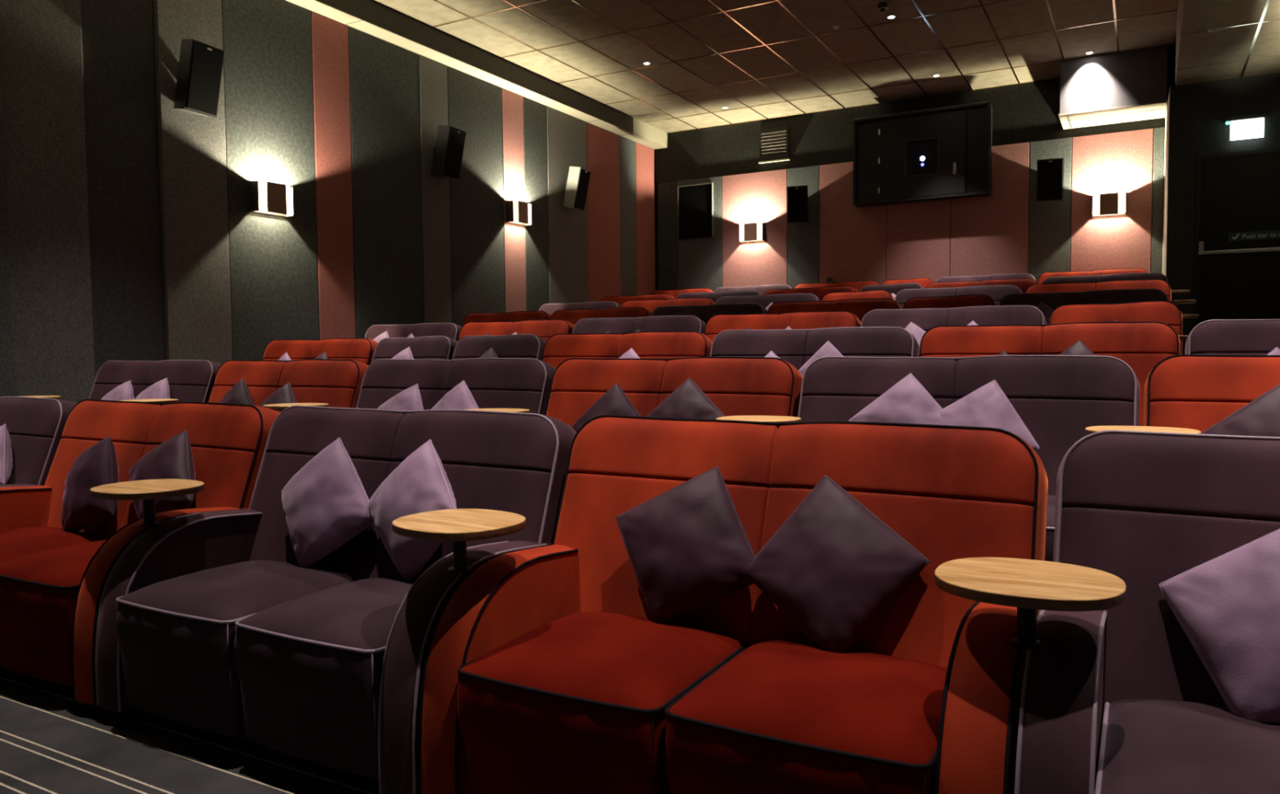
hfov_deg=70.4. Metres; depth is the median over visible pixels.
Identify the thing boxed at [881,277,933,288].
sofa
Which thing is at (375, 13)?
trim
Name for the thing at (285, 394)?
cushion
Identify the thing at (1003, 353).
cushion
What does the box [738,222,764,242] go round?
wall light
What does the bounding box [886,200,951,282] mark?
trim
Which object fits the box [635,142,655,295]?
wall panel
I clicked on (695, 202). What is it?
wall speaker
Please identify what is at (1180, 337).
side table
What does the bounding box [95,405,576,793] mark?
sofa
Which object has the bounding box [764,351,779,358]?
cushion
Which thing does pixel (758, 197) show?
trim
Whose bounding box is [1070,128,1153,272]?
wall panel
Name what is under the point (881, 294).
sofa
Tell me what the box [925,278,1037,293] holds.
sofa
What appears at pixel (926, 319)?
sofa
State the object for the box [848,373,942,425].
cushion
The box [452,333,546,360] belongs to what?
armchair
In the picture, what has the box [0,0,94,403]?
wall panel
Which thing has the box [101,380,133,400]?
cushion
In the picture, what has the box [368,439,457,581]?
cushion
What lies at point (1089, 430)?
side table
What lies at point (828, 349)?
cushion
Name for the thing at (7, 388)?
trim
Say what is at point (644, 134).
trim
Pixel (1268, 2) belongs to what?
trim
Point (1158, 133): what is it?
trim
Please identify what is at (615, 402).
cushion
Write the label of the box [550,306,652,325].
sofa
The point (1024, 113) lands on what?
trim
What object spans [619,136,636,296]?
trim
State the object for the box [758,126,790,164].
air vent
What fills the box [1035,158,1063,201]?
wall speaker
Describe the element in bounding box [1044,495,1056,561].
seat cushion
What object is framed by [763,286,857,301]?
sofa
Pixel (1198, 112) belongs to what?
wall
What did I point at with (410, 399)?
cushion
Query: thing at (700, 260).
trim
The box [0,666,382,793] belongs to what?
floor
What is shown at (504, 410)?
side table
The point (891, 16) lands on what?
recessed light
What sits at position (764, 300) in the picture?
sofa
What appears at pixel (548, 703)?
seat cushion
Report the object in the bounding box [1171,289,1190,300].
side table
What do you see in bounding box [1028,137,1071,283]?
wall panel
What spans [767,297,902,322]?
sofa
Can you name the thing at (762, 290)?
sofa
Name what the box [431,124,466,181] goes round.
wall speaker
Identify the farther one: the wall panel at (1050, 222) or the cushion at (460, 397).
the wall panel at (1050, 222)
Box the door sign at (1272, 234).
[1228,230,1279,241]
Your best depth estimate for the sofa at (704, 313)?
9.19 m
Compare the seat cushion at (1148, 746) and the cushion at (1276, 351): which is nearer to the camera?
the seat cushion at (1148, 746)
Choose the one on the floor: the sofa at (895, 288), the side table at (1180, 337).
the sofa at (895, 288)
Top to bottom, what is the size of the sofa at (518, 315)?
0.939 m
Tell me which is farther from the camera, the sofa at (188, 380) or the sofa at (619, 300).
the sofa at (619, 300)
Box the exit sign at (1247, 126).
[1224,113,1265,141]
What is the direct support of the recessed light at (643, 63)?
in the ceiling at (771, 23)
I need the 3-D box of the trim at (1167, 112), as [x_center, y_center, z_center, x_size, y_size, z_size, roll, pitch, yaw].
[6.303,-1.998,10.893,0.003,3.024,1.532,1,3,28]
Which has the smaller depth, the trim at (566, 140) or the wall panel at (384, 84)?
the wall panel at (384, 84)
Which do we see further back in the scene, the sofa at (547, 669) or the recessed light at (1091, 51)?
the recessed light at (1091, 51)
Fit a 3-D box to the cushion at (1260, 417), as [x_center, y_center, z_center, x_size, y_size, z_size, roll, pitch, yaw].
[2.098,0.170,3.001,0.436,0.426,0.163,1,3,35]
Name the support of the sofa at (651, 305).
on the floor
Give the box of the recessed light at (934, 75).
[932,74,940,77]
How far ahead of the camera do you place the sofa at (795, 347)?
5.48 m
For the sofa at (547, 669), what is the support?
on the floor
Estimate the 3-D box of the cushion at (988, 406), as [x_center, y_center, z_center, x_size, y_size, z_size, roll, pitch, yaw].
[1.292,0.132,3.450,0.399,0.392,0.212,0,3,11]
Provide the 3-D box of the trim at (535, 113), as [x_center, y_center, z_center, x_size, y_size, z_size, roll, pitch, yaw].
[-1.394,-1.960,12.160,0.050,3.935,0.525,1,3,29]
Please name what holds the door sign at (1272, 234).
attached to the door
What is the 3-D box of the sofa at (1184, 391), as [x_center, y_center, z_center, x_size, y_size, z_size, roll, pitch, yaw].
[2.287,0.336,2.794,1.306,0.939,0.865,1,3,29]
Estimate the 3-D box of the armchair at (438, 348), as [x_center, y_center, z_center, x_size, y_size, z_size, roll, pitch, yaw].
[-1.897,0.008,6.878,0.815,0.939,0.864,1,3,29]
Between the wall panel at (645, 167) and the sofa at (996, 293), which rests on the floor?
the sofa at (996, 293)
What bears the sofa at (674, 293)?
on the floor
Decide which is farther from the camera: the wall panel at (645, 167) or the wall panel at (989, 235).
the wall panel at (645, 167)
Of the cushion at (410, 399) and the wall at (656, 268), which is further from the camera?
the wall at (656, 268)
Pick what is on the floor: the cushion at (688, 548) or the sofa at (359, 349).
the sofa at (359, 349)
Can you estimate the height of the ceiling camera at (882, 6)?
0.080 m
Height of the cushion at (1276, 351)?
0.427 m
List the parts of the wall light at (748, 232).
plate, plate, panel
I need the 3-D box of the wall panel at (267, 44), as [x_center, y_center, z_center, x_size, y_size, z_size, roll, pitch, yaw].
[-3.435,-1.560,8.499,0.050,4.335,0.980,1,3,29]
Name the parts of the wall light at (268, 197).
panel, plate, panel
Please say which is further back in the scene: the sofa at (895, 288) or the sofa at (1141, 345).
the sofa at (895, 288)
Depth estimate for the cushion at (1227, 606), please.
1.69 m
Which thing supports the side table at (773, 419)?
on the sofa at (735, 385)
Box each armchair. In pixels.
[371,336,457,363]
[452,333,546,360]
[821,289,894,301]
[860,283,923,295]
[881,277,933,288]
[902,294,996,309]
[1048,300,1182,355]
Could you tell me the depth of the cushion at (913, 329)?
6.57 m
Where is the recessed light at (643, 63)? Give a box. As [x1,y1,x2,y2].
[642,62,651,65]
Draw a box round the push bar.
[1198,241,1279,254]
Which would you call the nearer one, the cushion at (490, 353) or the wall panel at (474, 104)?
the cushion at (490, 353)
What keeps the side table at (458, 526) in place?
on the sofa at (547, 669)
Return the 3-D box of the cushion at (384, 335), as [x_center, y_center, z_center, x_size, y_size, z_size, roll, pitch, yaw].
[-2.635,-0.465,9.152,0.418,0.407,0.178,1,3,24]
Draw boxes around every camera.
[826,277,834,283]
[877,2,888,13]
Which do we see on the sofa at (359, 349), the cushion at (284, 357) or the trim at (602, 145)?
the cushion at (284, 357)
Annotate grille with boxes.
[443,127,466,179]
[573,168,591,210]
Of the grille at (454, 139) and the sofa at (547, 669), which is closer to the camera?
the sofa at (547, 669)
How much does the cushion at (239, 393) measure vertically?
0.423 m
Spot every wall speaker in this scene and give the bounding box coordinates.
[173,39,224,118]
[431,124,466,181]
[562,166,591,211]
[677,182,713,239]
[786,185,808,223]
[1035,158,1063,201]
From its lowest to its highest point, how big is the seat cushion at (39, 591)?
0.377 m
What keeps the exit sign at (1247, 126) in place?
attached to the wall at (1198, 112)
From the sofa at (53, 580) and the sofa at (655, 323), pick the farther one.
the sofa at (655, 323)
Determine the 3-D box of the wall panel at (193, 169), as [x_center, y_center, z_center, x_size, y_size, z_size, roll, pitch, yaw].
[-3.821,-1.522,7.799,0.056,4.335,0.603,1,3,29]
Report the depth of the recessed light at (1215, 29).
8.32 m
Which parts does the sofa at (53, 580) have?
armrest, backrest, armrest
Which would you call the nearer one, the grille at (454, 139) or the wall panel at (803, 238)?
the grille at (454, 139)
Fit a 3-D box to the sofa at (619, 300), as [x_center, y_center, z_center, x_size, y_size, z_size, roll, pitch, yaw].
[-0.189,-1.000,12.961,1.241,0.939,0.865,1,3,29]
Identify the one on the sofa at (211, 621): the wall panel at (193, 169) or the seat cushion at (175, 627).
the seat cushion at (175, 627)
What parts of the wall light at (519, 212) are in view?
panel, plate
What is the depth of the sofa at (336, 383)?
5.43 m
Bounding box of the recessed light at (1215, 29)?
[1208,27,1221,32]
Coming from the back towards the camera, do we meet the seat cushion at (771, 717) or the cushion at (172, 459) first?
the cushion at (172, 459)
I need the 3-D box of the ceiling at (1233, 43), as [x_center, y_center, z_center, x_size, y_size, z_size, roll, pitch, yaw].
[2.464,-3.413,2.395,1.370,0.712,16.900,1,3,29]
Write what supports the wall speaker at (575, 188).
attached to the wall at (153, 0)
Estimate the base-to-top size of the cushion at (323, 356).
0.424 m
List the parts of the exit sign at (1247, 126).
sign panel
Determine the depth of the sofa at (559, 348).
6.12 m
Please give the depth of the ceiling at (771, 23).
10.59 m
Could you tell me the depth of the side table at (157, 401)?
5.43 m
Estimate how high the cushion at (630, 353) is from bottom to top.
0.426 m
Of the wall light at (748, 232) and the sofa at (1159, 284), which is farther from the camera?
the wall light at (748, 232)
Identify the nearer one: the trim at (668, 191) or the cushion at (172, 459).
the cushion at (172, 459)
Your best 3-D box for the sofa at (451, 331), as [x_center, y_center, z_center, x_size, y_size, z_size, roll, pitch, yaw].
[-2.434,-0.259,8.934,1.251,0.939,0.865,1,3,29]
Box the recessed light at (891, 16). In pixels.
[886,14,896,19]
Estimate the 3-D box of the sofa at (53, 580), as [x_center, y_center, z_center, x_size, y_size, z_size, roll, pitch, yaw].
[-2.065,0.498,3.452,1.306,0.939,0.865,1,3,29]
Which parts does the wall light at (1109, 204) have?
plate, plate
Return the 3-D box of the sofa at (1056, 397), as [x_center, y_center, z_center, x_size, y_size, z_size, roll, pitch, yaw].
[1.144,0.315,3.429,1.306,0.939,0.865,1,3,29]
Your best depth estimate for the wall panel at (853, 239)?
13.48 m
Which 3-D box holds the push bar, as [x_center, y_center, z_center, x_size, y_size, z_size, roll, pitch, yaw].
[6.713,-1.637,9.753,1.210,0.145,0.070,1,3,29]
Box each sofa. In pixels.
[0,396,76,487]
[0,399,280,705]
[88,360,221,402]
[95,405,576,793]
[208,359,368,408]
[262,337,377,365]
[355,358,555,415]
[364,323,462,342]
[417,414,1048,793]
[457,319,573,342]
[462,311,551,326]
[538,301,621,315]
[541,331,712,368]
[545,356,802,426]
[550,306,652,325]
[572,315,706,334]
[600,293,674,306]
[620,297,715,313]
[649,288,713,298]
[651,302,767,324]
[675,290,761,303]
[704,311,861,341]
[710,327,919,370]
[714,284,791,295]
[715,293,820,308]
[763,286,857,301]
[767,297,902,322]
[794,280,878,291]
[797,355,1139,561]
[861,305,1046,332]
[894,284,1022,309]
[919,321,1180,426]
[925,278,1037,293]
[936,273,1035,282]
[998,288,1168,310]
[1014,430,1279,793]
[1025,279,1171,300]
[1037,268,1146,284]
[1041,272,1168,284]
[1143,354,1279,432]
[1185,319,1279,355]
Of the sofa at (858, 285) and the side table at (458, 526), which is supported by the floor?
the sofa at (858, 285)
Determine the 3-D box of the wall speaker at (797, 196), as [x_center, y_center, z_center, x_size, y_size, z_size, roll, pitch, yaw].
[2.403,-2.897,13.644,0.327,0.563,0.333,1,3,29]
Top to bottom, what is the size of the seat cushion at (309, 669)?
0.377 m
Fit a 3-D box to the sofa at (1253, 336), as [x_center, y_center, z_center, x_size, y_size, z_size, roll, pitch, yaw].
[3.194,0.104,4.049,1.306,0.939,0.865,1,3,29]
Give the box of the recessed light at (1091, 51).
[1084,50,1094,54]
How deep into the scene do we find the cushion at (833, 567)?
2.07 m
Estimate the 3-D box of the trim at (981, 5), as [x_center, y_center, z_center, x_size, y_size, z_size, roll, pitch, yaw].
[-0.881,-3.827,5.111,7.170,0.010,18.430,1,3,29]
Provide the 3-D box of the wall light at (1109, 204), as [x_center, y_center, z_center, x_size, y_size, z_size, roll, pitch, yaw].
[6.070,-2.492,11.738,0.390,0.277,0.135,1,3,29]
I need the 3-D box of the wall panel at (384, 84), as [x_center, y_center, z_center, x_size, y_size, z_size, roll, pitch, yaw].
[-2.718,-1.831,9.781,0.050,3.935,1.019,1,3,29]
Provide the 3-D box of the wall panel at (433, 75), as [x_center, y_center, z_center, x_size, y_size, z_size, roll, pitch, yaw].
[-2.353,-1.866,10.434,0.052,3.935,0.463,1,3,29]
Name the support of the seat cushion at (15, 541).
on the sofa at (53, 580)
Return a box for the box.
[1058,44,1167,129]
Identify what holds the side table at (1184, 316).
on the sofa at (1053, 300)
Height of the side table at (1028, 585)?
0.129 m
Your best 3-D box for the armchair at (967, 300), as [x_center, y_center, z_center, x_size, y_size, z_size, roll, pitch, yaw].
[2.623,-0.425,7.883,0.815,0.939,0.864,1,3,29]
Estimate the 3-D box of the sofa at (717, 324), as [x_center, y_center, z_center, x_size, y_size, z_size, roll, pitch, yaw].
[0.983,-0.195,7.035,1.306,0.939,0.865,1,3,29]
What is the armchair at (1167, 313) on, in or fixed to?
on the floor
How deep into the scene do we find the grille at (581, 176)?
12.53 m
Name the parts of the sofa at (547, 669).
armrest, backrest, armrest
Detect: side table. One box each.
[22,395,61,399]
[89,479,204,527]
[122,399,178,403]
[262,403,328,410]
[391,508,525,573]
[470,408,529,413]
[715,415,801,422]
[934,557,1126,649]
[1084,426,1201,435]
[1168,300,1195,306]
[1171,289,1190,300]
[1177,335,1188,339]
[1182,314,1199,318]
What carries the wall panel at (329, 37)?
attached to the wall at (153, 0)
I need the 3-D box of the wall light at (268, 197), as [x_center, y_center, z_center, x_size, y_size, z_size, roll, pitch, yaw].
[-3.392,-1.831,8.376,0.135,0.277,0.390,1,3,29]
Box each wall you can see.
[152,0,165,359]
[653,64,1168,290]
[1166,72,1279,354]
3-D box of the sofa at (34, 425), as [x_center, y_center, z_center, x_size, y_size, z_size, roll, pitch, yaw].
[-3.214,0.476,4.090,1.306,0.939,0.865,1,3,29]
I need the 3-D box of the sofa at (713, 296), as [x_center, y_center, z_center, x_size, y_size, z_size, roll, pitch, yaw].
[0.939,-0.978,12.335,1.306,0.939,0.865,1,3,29]
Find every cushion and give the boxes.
[0,423,13,484]
[0,526,107,563]
[0,539,106,687]
[61,436,119,532]
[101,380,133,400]
[115,560,355,738]
[128,430,195,519]
[134,377,169,399]
[219,377,254,405]
[234,577,414,780]
[259,382,297,412]
[278,352,291,360]
[281,437,373,568]
[314,351,328,359]
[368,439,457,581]
[373,331,389,342]
[377,383,423,410]
[391,346,413,359]
[431,380,479,409]
[457,612,743,793]
[479,347,498,358]
[571,382,640,432]
[615,466,755,623]
[618,347,639,358]
[647,377,724,419]
[665,640,946,793]
[748,475,929,653]
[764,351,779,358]
[798,341,843,377]
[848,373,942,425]
[905,321,925,347]
[938,379,1039,450]
[967,320,977,325]
[998,350,1008,355]
[1036,302,1053,324]
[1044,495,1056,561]
[1059,340,1095,355]
[1100,698,1279,793]
[1158,528,1279,724]
[1201,384,1279,436]
[1266,346,1279,355]
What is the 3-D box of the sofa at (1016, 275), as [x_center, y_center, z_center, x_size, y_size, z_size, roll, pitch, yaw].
[4.544,-1.173,12.094,1.306,0.939,0.865,1,3,29]
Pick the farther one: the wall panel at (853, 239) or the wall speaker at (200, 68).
the wall panel at (853, 239)
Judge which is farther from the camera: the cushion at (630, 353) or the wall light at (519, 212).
the wall light at (519, 212)
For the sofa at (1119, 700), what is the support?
on the floor
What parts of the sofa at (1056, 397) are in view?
backrest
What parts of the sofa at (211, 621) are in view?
armrest, backrest, armrest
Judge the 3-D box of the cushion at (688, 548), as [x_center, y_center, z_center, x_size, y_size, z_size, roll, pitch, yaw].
[0.118,0.382,2.314,0.415,0.400,0.174,0,3,19]
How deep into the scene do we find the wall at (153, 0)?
7.53 m
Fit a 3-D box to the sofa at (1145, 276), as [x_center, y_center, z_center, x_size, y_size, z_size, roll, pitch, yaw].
[5.095,-0.900,10.026,1.306,0.939,0.865,1,3,29]
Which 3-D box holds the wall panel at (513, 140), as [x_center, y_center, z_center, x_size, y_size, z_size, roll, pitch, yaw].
[-1.634,-1.937,11.729,0.050,3.935,0.447,1,3,29]
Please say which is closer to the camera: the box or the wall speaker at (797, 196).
the box
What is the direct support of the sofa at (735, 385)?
on the floor
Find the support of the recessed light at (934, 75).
in the ceiling at (771, 23)
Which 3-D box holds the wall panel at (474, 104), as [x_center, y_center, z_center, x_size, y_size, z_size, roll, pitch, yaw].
[-1.992,-1.902,11.085,0.050,3.935,1.012,1,3,29]
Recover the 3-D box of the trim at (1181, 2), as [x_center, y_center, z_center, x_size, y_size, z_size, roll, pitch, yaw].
[1.864,-3.418,2.729,0.004,0.624,16.900,1,3,29]
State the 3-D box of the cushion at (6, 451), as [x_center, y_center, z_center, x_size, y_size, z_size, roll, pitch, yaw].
[-2.895,0.324,4.005,0.419,0.407,0.177,1,3,23]
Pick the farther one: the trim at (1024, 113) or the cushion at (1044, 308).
the trim at (1024, 113)
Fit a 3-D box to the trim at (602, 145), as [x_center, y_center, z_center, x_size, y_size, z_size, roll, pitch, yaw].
[-0.550,-2.043,13.676,0.050,3.935,0.939,1,3,29]
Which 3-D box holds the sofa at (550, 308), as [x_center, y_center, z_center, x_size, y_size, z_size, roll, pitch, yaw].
[-0.934,-0.753,11.617,1.251,0.939,0.865,1,3,29]
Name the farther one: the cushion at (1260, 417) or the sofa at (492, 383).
the sofa at (492, 383)
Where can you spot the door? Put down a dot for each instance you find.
(1239, 192)
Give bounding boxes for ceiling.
[372,0,1178,133]
[1175,0,1279,85]
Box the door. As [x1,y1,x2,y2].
[1193,148,1279,328]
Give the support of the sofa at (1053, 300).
on the floor
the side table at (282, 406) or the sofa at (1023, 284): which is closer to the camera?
the side table at (282, 406)
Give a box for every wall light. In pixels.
[248,180,293,217]
[506,200,531,226]
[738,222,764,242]
[1092,192,1126,217]
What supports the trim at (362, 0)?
attached to the wall at (153, 0)
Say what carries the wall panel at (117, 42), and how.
attached to the wall at (153, 0)
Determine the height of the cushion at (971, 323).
0.416 m
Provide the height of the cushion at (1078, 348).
0.415 m
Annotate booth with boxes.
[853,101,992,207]
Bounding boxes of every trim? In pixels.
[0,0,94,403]
[0,44,15,396]
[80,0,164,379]
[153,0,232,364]
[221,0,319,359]
[284,0,667,150]
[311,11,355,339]
[315,0,632,133]
[344,0,633,135]
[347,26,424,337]
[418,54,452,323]
[431,0,1177,133]
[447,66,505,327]
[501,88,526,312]
[523,97,549,311]
[546,106,588,303]
[586,122,621,302]
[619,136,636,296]
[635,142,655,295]
[654,78,1164,183]
[657,181,677,290]
[677,176,722,292]
[722,168,787,287]
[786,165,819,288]
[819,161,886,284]
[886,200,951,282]
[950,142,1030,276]
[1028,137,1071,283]
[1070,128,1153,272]
[1151,127,1164,273]
[1162,89,1169,276]
[1175,0,1185,79]
[1177,0,1279,78]
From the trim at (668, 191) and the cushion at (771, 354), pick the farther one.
the trim at (668, 191)
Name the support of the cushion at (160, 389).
on the sofa at (188, 380)
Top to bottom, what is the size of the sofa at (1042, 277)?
0.939 m
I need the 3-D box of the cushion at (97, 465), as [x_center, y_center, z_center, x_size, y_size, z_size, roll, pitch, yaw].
[-2.150,0.347,3.554,0.395,0.391,0.164,1,3,30]
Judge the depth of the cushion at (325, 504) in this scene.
2.88 m
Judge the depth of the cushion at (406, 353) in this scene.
6.93 m
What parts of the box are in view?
edge moulding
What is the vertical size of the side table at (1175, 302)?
0.129 m
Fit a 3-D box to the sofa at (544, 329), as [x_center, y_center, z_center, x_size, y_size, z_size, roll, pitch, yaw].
[-1.311,-0.238,8.310,1.306,0.939,0.865,1,3,29]
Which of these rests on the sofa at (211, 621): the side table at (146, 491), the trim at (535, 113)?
the side table at (146, 491)
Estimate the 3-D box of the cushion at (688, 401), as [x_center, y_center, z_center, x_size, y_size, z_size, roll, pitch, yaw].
[0.206,0.131,4.054,0.438,0.426,0.163,1,3,27]
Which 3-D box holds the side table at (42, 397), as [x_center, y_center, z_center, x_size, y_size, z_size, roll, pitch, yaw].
[-4.063,0.062,6.074,0.326,0.129,0.302,1,3,29]

